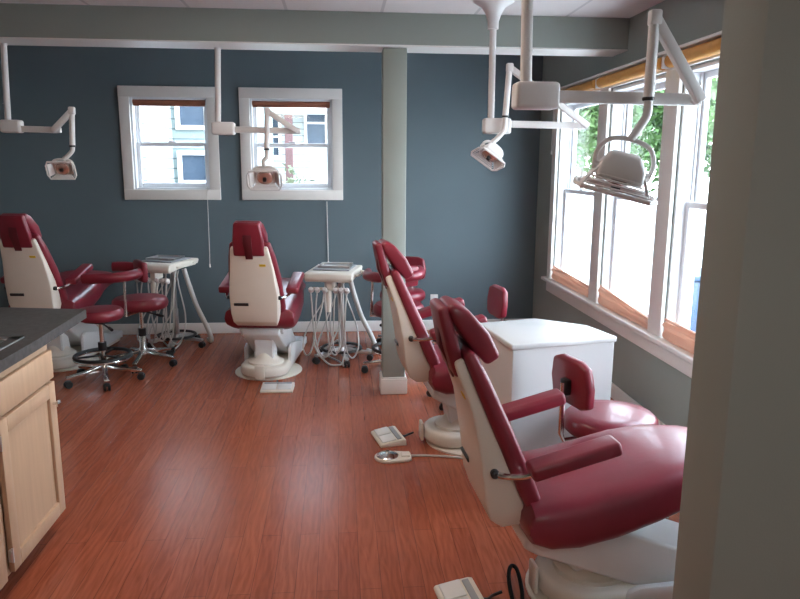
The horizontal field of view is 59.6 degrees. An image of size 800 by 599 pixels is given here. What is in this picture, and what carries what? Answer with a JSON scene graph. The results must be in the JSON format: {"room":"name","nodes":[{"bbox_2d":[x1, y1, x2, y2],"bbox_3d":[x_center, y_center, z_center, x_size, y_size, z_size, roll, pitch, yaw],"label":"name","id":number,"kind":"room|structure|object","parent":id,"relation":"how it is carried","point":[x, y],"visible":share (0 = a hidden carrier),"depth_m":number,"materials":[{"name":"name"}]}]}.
{"room":"dental clinic","nodes":[
{"label":"dental clinic","id":0,"kind":"room"},
{"bbox_2d":[0,45,542,323],"bbox_3d":[-1.770,-1.096,6.549,6.526,2.860,0.160,-1,11,-5],"label":"wall","id":1,"kind":"structure","parent":0,"point":[472,225],"depth_m":6.52,"materials":[{"name":"blue paint"}]},
{"bbox_2d":[117,85,220,199],"bbox_3d":[-2.092,-1.417,6.365,0.867,1.009,0.024,-1,11,-5],"label":"trim","id":2,"kind":"structure","parent":1,"relation":"attached to","point":[124,92],"depth_m":6.35,"materials":[{"name":"white paint"}]},
{"bbox_2d":[129,97,209,189],"bbox_3d":[-2.100,-1.435,6.460,0.691,0.833,0.145,-1,11,-5],"label":"window","id":3,"kind":"structure","parent":1,"relation":"in","point":[135,116],"depth_m":6.45,"materials":[{"name":"white plastic"}]},
{"bbox_2d":[132,99,204,106],"bbox_3d":[-2.094,-1.783,6.343,0.639,0.056,0.044,-1,11,-5],"label":"roller blind","id":4,"kind":"object","parent":3,"relation":"attached to","point":[136,102],"visible":1,"depth_m":6.33,"materials":[{"name":"orange fabric"}]},
{"bbox_2d":[207,191,210,267],"bbox_3d":[-1.790,-0.674,6.528,0.015,0.760,0.031,-4,12,-23],"label":"blind cord","id":5,"kind":"object","parent":1,"relation":"hanging from","point":[207,191],"visible":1,"depth_m":6.53,"materials":[{"name":"white paint"}]},
{"bbox_2d":[238,87,342,199],"bbox_3d":[-0.999,-1.428,6.458,0.935,1.009,0.024,-1,11,-5],"label":"trim","id":6,"kind":"structure","parent":1,"relation":"attached to","point":[244,93],"depth_m":6.44,"materials":[{"name":"white paint"}]},
{"bbox_2d":[249,98,332,189],"bbox_3d":[-1.008,-1.447,6.553,0.759,0.833,0.145,-1,11,-5],"label":"window","id":7,"kind":"structure","parent":1,"relation":"in","point":[253,110],"depth_m":6.54,"materials":[{"name":"white plastic"}]},
{"bbox_2d":[252,101,329,107],"bbox_3d":[-1.001,-1.794,6.436,0.707,0.056,0.044,-1,11,-5],"label":"roller blind","id":8,"kind":"object","parent":7,"relation":"attached to","point":[282,104],"visible":1,"depth_m":6.42,"materials":[{"name":"orange fabric"}]},
{"bbox_2d":[96,318,531,334],"bbox_3d":[-1.770,0.274,6.723,6.206,0.104,0.016,-1,11,-5],"label":"baseboard","id":9,"kind":"structure","parent":1,"relation":"attached to","point":[127,329],"depth_m":6.73,"materials":[{"name":"white paint"}]},
{"bbox_2d":[327,215,328,261],"bbox_3d":[-0.684,-0.627,6.633,0.018,0.600,0.030,-1,11,-5],"label":"blind cord","id":10,"kind":"object","parent":1,"relation":"hanging from","point":[327,215],"visible":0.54,"depth_m":6.63,"materials":[{"name":"white paint"}]},
{"bbox_2d":[430,294,437,299],"bbox_3d":[0.335,0.007,6.858,0.075,0.118,0.011,-1,11,-5],"label":"wall outlet","id":11,"kind":"object","parent":1,"relation":"attached to","point":[432,296],"visible":0.27,"depth_m":6.85,"materials":[{"name":"white paint"}]},
{"bbox_2d":[0,0,664,17],"bbox_3d":[-1.377,-1.546,1.874,6.606,0.406,9.285,-1,11,-5],"label":"ceiling","id":12,"kind":"structure","parent":0,"point":[563,8],"depth_m":4.25,"materials":[{"name":"paint"}]},
{"bbox_2d":[0,3,629,56],"bbox_3d":[-1.600,-1.734,4.465,6.206,0.204,0.273,-1,11,-5],"label":"beam","id":13,"kind":"structure","parent":12,"relation":"attached to","point":[21,24],"depth_m":4.43,"materials":[{"name":"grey paint"}]},
{"bbox_2d":[0,43,76,179],"bbox_3d":[-2.354,-1.216,4.535,0.492,0.866,0.136,0,11,0],"label":"light","id":14,"kind":"object","parent":13,"relation":"hanging from","point":[63,168],"visible":0.99,"depth_m":4.54,"materials":[{"name":"plastic"}]},
{"bbox_2d":[211,47,300,190],"bbox_3d":[-0.961,-1.196,4.649,0.589,0.934,0.173,-1,11,-5],"label":"light","id":15,"kind":"object","parent":13,"relation":"hanging from","point":[265,176],"visible":1,"depth_m":4.66,"materials":[{"name":"plastic"}]},
{"bbox_2d":[471,0,589,170],"bbox_3d":[0.777,-1.262,4.149,0.721,0.986,0.288,-1,11,-5],"label":"light","id":16,"kind":"object","parent":12,"relation":"hanging from","point":[491,152],"visible":1,"depth_m":4.13,"materials":[{"name":"plastic"}]},
{"bbox_2d":[511,0,706,205],"bbox_3d":[0.712,-0.865,2.338,0.658,1.084,0.225,1,11,5],"label":"light","id":17,"kind":"object","parent":12,"relation":"hanging from","point":[620,170],"visible":1,"depth_m":2.35,"materials":[{"name":"plastic"}]},
{"bbox_2d":[0,330,679,598],"bbox_3d":[-1.393,1.210,2.404,6.606,0.100,9.285,-1,11,-5],"label":"floor","id":18,"kind":"structure","parent":0,"point":[185,480],"depth_m":3.45,"materials":[{"name":"red wood"}]},
{"bbox_2d":[0,344,65,589],"bbox_3d":[-1.699,0.784,2.047,0.685,0.866,1.960,-1,11,-5],"label":"base cabinet","id":19,"kind":"object","parent":18,"relation":"on","point":[32,495],"visible":0.98,"depth_m":2.73,"materials":[{"name":"brown wood"}]},
{"bbox_2d":[0,307,86,372],"bbox_3d":[-1.729,0.288,2.220,0.665,0.042,2.530,-1,11,-5],"label":"countertop","id":20,"kind":"structure","parent":19,"relation":"on","point":[39,327],"depth_m":3.02,"materials":[{"name":"grey laminate"}]},
{"bbox_2d":[0,336,23,350],"bbox_3d":[-1.704,0.325,2.377,0.466,0.188,0.886,-1,11,-5],"label":"sink","id":21,"kind":"object","parent":20,"relation":"in","point":[7,341],"visible":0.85,"depth_m":2.74,"materials":[{"name":"metal"}]},
{"bbox_2d":[0,213,122,371],"bbox_3d":[-2.729,-0.119,5.712,0.588,1.247,1.368,1,11,2],"label":"dental chair","id":22,"kind":"object","parent":18,"relation":"on","point":[31,278],"visible":0.7,"depth_m":5.19,"materials":[{"name":"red plastic"}]},
{"bbox_2d":[0,234,67,302],"bbox_3d":[-2.745,-0.192,5.238,0.392,0.628,0.301,1,11,2],"label":"backrest","id":23,"kind":"object","parent":22,"relation":"on","point":[31,274],"depth_m":5.14,"materials":[{"name":"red plastic"}]},
{"bbox_2d":[63,305,144,390],"bbox_3d":[-2.208,0.331,5.205,0.561,0.560,0.542,3,11,13],"label":"stool","id":24,"kind":"object","parent":18,"relation":"on","point":[100,315],"visible":1,"depth_m":5.13,"materials":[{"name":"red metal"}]},
{"bbox_2d":[80,259,177,373],"bbox_3d":[-2.123,0.117,5.580,0.654,0.840,0.540,-1,11,-7],"label":"stool","id":25,"kind":"object","parent":18,"relation":"on","point":[140,303],"visible":0.85,"depth_m":5.48,"materials":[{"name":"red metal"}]},
{"bbox_2d":[134,257,213,352],"bbox_3d":[-1.991,0.034,6.158,0.585,0.784,0.555,3,11,15],"label":"cart","id":26,"kind":"object","parent":18,"relation":"on","point":[156,268],"visible":0.78,"depth_m":6.10,"materials":[{"name":"white plastic"}]},
{"bbox_2d":[150,281,157,293],"bbox_3d":[-2.099,-0.075,5.974,0.056,0.170,0.056,3,11,15],"label":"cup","id":27,"kind":"object","parent":26,"relation":"on","point":[153,285],"depth_m":5.94,"materials":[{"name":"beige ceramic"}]},
{"bbox_2d":[146,255,184,260],"bbox_3d":[-2.039,-0.364,6.081,0.260,0.018,0.214,2,11,9],"label":"tray","id":28,"kind":"object","parent":26,"relation":"on","point":[156,257],"visible":1,"depth_m":6.10,"materials":[{"name":"metal"}]},
{"bbox_2d":[218,221,306,380],"bbox_3d":[-1.028,-0.061,5.534,0.588,1.219,1.368,1,11,2],"label":"dental chair","id":29,"kind":"object","parent":18,"relation":"on","point":[265,308],"visible":1,"depth_m":5.07,"materials":[{"name":"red plastic"}]},
{"bbox_2d":[228,242,285,312],"bbox_3d":[-1.043,-0.120,5.063,0.392,0.628,0.301,1,11,2],"label":"backrest","id":30,"kind":"object","parent":29,"relation":"on","point":[255,285],"depth_m":4.96,"materials":[{"name":"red plastic"}]},
{"bbox_2d":[260,380,294,392],"bbox_3d":[-0.886,0.624,5.092,0.230,0.042,0.244,0,11,-3],"label":"controller","id":31,"kind":"object","parent":18,"relation":"on","point":[267,387],"visible":1,"depth_m":5.00,"materials":[{"name":"white plastic"}]},
{"bbox_2d":[302,264,377,367],"bbox_3d":[-0.488,0.121,5.750,0.585,0.784,0.555,2,11,7],"label":"cart","id":32,"kind":"object","parent":18,"relation":"on","point":[330,276],"visible":0.96,"depth_m":5.60,"materials":[{"name":"white plastic"}]},
{"bbox_2d":[324,291,330,311],"bbox_3d":[-0.573,0.014,5.552,0.056,0.170,0.056,2,11,7],"label":"cup","id":33,"kind":"object","parent":32,"relation":"on","point":[328,295],"depth_m":5.53,"materials":[{"name":"white plastic"}]},
{"bbox_2d":[317,262,352,267],"bbox_3d":[-0.523,-0.280,5.685,0.260,0.018,0.214,1,11,4],"label":"tray","id":34,"kind":"object","parent":32,"relation":"on","point":[323,264],"visible":1,"depth_m":5.68,"materials":[{"name":"metal"}]},
{"bbox_2d":[371,426,413,447],"bbox_3d":[-0.028,0.808,4.159,0.244,0.042,0.230,-3,11,-17],"label":"controller","id":35,"kind":"object","parent":18,"relation":"on","point":[390,436],"visible":1,"depth_m":4.10,"materials":[{"name":"grey plastic"}]},
{"bbox_2d":[379,48,406,393],"bbox_3d":[-0.045,-0.496,4.835,0.189,2.347,0.189,-1,11,-5],"label":"column","id":36,"kind":"structure","parent":18,"relation":"on","point":[392,376],"depth_m":4.70,"materials":[{"name":"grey paint"}]},
{"bbox_2d":[361,265,424,372],"bbox_3d":[-0.036,0.151,5.463,0.540,0.840,0.654,-1,11,-5],"label":"stool","id":37,"kind":"object","parent":18,"relation":"on","point":[368,275],"visible":0.35,"depth_m":5.38,"materials":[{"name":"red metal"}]},
{"bbox_2d":[376,256,434,350],"bbox_3d":[0.029,0.041,6.143,0.562,0.800,0.534,4,12,20],"label":"stool","id":38,"kind":"object","parent":18,"relation":"on","point":[418,294],"visible":0.22,"depth_m":6.19,"materials":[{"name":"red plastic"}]},
{"bbox_2d":[374,450,462,463],"bbox_3d":[0.212,0.858,3.885,0.710,0.050,0.150,0,11,-2],"label":"foot pedal","id":39,"kind":"object","parent":18,"relation":"on","point":[386,456],"visible":0.9,"depth_m":3.85,"materials":[{"name":"white plastic"}]},
{"bbox_2d":[372,239,486,455],"bbox_3d":[0.527,0.244,4.065,1.368,1.192,0.588,-1,11,-9],"label":"dental chair","id":40,"kind":"object","parent":18,"relation":"on","point":[422,360],"visible":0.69,"depth_m":3.83,"materials":[{"name":"red plastic"}]},
{"bbox_2d":[388,264,439,368],"bbox_3d":[0.081,0.124,3.971,0.301,0.628,0.392,-1,11,-9],"label":"chair backrest","id":41,"kind":"object","parent":40,"relation":"on","point":[409,326],"depth_m":3.80,"materials":[{"name":"red plastic"}]},
{"bbox_2d":[426,284,507,410],"bbox_3d":[0.483,0.308,4.766,0.534,0.800,0.562,-2,11,-14],"label":"stool","id":42,"kind":"object","parent":18,"relation":"on","point":[497,299],"visible":0.17,"depth_m":4.70,"materials":[{"name":"red leather"}]},
{"bbox_2d":[434,577,501,598],"bbox_3d":[0.273,1.111,2.595,0.244,0.042,0.230,-2,11,-13],"label":"controller","id":43,"kind":"object","parent":18,"relation":"on","point":[464,588],"visible":1,"depth_m":2.63,"materials":[{"name":"grey plastic"}]},
{"bbox_2d":[507,563,524,598],"bbox_3d":[0.439,1.111,2.566,0.061,0.052,0.435,1,11,1],"label":"power cable","id":44,"kind":"object","parent":18,"relation":"on","point":[512,565],"visible":1,"depth_m":2.69,"materials":[{"name":"black rubber"}]},
{"bbox_2d":[479,318,616,450],"bbox_3d":[0.699,0.541,3.563,0.561,0.800,0.484,-3,11,-17],"label":"base cabinet","id":45,"kind":"object","parent":18,"relation":"on","point":[527,349],"visible":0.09,"depth_m":3.32,"materials":[{"name":"white laminate"}]},
{"bbox_2d":[430,296,686,598],"bbox_3d":[0.819,0.551,2.596,1.428,1.147,0.588,-1,11,-8],"label":"dental chair","id":46,"kind":"object","parent":18,"relation":"on","point":[593,509],"visible":0.87,"depth_m":2.40,"materials":[{"name":"red leather"}]},
{"bbox_2d":[456,334,539,506],"bbox_3d":[0.343,0.452,2.510,0.301,0.628,0.392,-1,11,-8],"label":"chair backrest","id":47,"kind":"object","parent":46,"relation":"on","point":[490,448],"depth_m":2.34,"materials":[{"name":"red plastic"}]},
{"bbox_2d":[552,353,668,518],"bbox_3d":[0.910,0.629,3.108,0.534,0.800,0.561,-3,11,-19],"label":"stool","id":48,"kind":"object","parent":18,"relation":"on","point":[572,376],"visible":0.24,"depth_m":2.99,"materials":[{"name":"red leather"}]},
{"bbox_2d":[532,0,724,426],"bbox_3d":[1.787,-0.277,2.394,0.160,2.860,8.885,-1,11,-5],"label":"wall","id":49,"kind":"structure","parent":0,"point":[657,386],"depth_m":4.59,"materials":[{"name":"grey paint"}]},
{"bbox_2d":[554,103,598,284],"bbox_3d":[1.505,-0.849,5.691,0.145,1.535,1.000,-1,11,-5],"label":"window","id":50,"kind":"structure","parent":49,"relation":"in","point":[566,191],"depth_m":6.14,"materials":[{"name":"white plastic"}]},
{"bbox_2d":[551,265,588,296],"bbox_3d":[1.411,-0.159,5.816,0.036,0.122,0.930,-1,11,-5],"label":"pleated shade","id":51,"kind":"object","parent":50,"relation":"attached to","point":[558,275],"visible":0.96,"depth_m":5.79,"materials":[{"name":"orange fabric"}]},
{"bbox_2d":[565,78,600,90],"bbox_3d":[1.364,-1.644,5.526,0.073,0.075,1.104,-1,11,-5],"label":"roller blind","id":52,"kind":"object","parent":49,"relation":"attached to","point":[591,85],"visible":0.28,"depth_m":5.12,"materials":[{"name":"orange fabric"}]},
{"bbox_2d":[541,276,693,377],"bbox_3d":[1.534,0.281,4.200,0.075,0.127,4.630,-1,11,-5],"label":"trim","id":53,"kind":"structure","parent":49,"relation":"attached to","point":[661,348],"depth_m":4.58,"materials":[{"name":"white paint"}]},
{"bbox_2d":[601,74,665,316],"bbox_3d":[1.599,-0.641,4.615,0.145,1.535,0.900,-1,11,-5],"label":"window","id":54,"kind":"structure","parent":49,"relation":"in","point":[621,115],"depth_m":5.04,"materials":[{"name":"white plastic"}]},
{"bbox_2d":[598,285,647,328],"bbox_3d":[1.504,0.039,4.738,0.036,0.142,0.832,-1,11,-5],"label":"pleated shade","id":55,"kind":"object","parent":54,"relation":"attached to","point":[606,298],"visible":0.98,"depth_m":4.75,"materials":[{"name":"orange fabric"}]},
{"bbox_2d":[596,56,669,87],"bbox_3d":[1.457,-1.436,4.450,0.073,0.075,1.004,-1,11,-5],"label":"roller blind","id":56,"kind":"object","parent":54,"relation":"attached to","point":[636,71],"visible":0.84,"depth_m":4.41,"materials":[{"name":"orange fabric"}]},
{"bbox_2d":[547,31,721,336],"bbox_3d":[1.519,-0.579,4.032,0.090,1.642,4.570,-1,11,-5],"label":"trim","id":57,"kind":"structure","parent":49,"relation":"attached to","point":[671,114],"depth_m":4.17,"materials":[{"name":"white paint"}]},
{"bbox_2d":[611,382,664,424],"bbox_3d":[1.539,0.741,4.393,0.016,0.104,5.285,-1,11,-5],"label":"baseboard","id":58,"kind":"structure","parent":49,"relation":"attached to","point":[617,394],"depth_m":4.75,"materials":[{"name":"white paint"}]},
{"bbox_2d":[662,318,695,353],"bbox_3d":[1.594,0.246,3.713,0.036,0.122,0.830,-1,11,-5],"label":"pleated shade","id":59,"kind":"object","parent":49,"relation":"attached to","point":[681,336],"visible":0.44,"depth_m":3.92,"materials":[{"name":"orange fabric"}]},
{"bbox_2d":[664,37,720,67],"bbox_3d":[1.547,-1.238,3.422,0.073,0.075,1.004,-1,11,-5],"label":"roller blind","id":60,"kind":"object","parent":49,"relation":"attached to","point":[710,48],"visible":0.24,"depth_m":3.52,"materials":[{"name":"orange fabric"}]},
{"bbox_2d":[666,59,719,328],"bbox_3d":[1.688,-0.444,3.588,0.145,1.535,0.900,-1,11,-5],"label":"window","id":61,"kind":"structure","parent":49,"relation":"in","point":[694,121],"depth_m":3.98,"materials":[{"name":"white plastic"}]},
{"bbox_2d":[672,0,799,598],"bbox_3d":[1.204,0.061,1.432,1.172,2.554,0.150,-1,11,-5],"label":"wall partition","id":62,"kind":"structure","parent":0,"point":[739,527],"depth_m":1.34,"materials":[{"name":"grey paint"}]},
{"label":"outside","id":63,"kind":"structure","parent":0,"visible":0},
{"bbox_2d":[570,236,651,312],"bbox_3d":[3.291,0.658,8.591,60.000,0.100,60.000,-1,11,-5],"label":"ground","id":64,"kind":"structure","parent":63,"point":[636,271],"depth_m":14.77,"materials":[{"name":"white"}]},
{"bbox_2d":[140,106,273,182],"bbox_3d":[-5.517,-3.475,10.502,7.100,7.200,4.800,-1,11,-5],"label":"house","id":65,"kind":"structure","parent":64,"relation":"on","point":[158,123],"depth_m":9.95,"materials":[{"name":"grey plastic"}]},
{"bbox_2d":[282,163,315,182],"bbox_3d":[-2.094,-1.587,13.925,1.214,2.239,1.036,-1,11,-5],"label":"shrub","id":66,"kind":"object","parent":64,"relation":"on","point":[290,180],"visible":0.04,"depth_m":13.76,"materials":[{"name":"green plant"}]},
{"bbox_2d":[272,107,327,183],"bbox_3d":[-2.873,-5.255,17.186,5.600,8.200,6.500,-1,11,-5],"label":"house","id":67,"kind":"structure","parent":64,"relation":"on","point":[312,122],"depth_m":15.47,"materials":[{"name":"stone"}]},
{"bbox_2d":[575,112,596,188],"bbox_3d":[7.084,-6.839,27.324,4.752,7.603,4.922,-1,11,-5],"label":"tree","id":68,"kind":"object","parent":64,"relation":"on","point":[581,172],"visible":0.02,"depth_m":27.23,"materials":[{"name":"green plant"}]},
{"bbox_2d":[576,105,660,189],"bbox_3d":[6.789,-5.644,22.436,4.576,7.098,4.479,-1,11,-5],"label":"tree","id":69,"kind":"object","parent":64,"relation":"on","point":[588,135],"visible":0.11,"depth_m":22.32,"materials":[{"name":"green plant"}]},
{"bbox_2d":[572,194,705,267],"bbox_3d":[5.671,-2.450,20.592,0.066,1.500,32.485,-1,11,-5],"label":"fence","id":70,"kind":"object","parent":64,"relation":"on","point":[639,231],"visible":0.09,"depth_m":17.57,"materials":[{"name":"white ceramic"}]},
{"bbox_2d":[630,77,717,195],"bbox_3d":[7.433,-4.456,18.236,3.754,6.360,3.706,-1,11,-5],"label":"tree","id":71,"kind":"object","parent":64,"relation":"on","point":[654,136],"visible":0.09,"depth_m":18.06,"materials":[{"name":"green plant"}]},
{"bbox_2d":[690,268,700,331],"bbox_3d":[3.476,0.180,8.126,0.660,1.014,0.620,-1,11,-5],"label":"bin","id":72,"kind":"object","parent":64,"relation":"on","point":[697,274],"visible":0.02,"depth_m":7.80,"materials":[{"name":"blue plastic"}]},
{"bbox_2d":[708,77,717,141],"bbox_3d":[7.960,-3.583,14.584,3.418,6.031,3.564,2,11,7],"label":"tree","id":73,"kind":"object","parent":64,"relation":"on","point":[711,114],"visible":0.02,"depth_m":14.60,"materials":[{"name":"green plant"}]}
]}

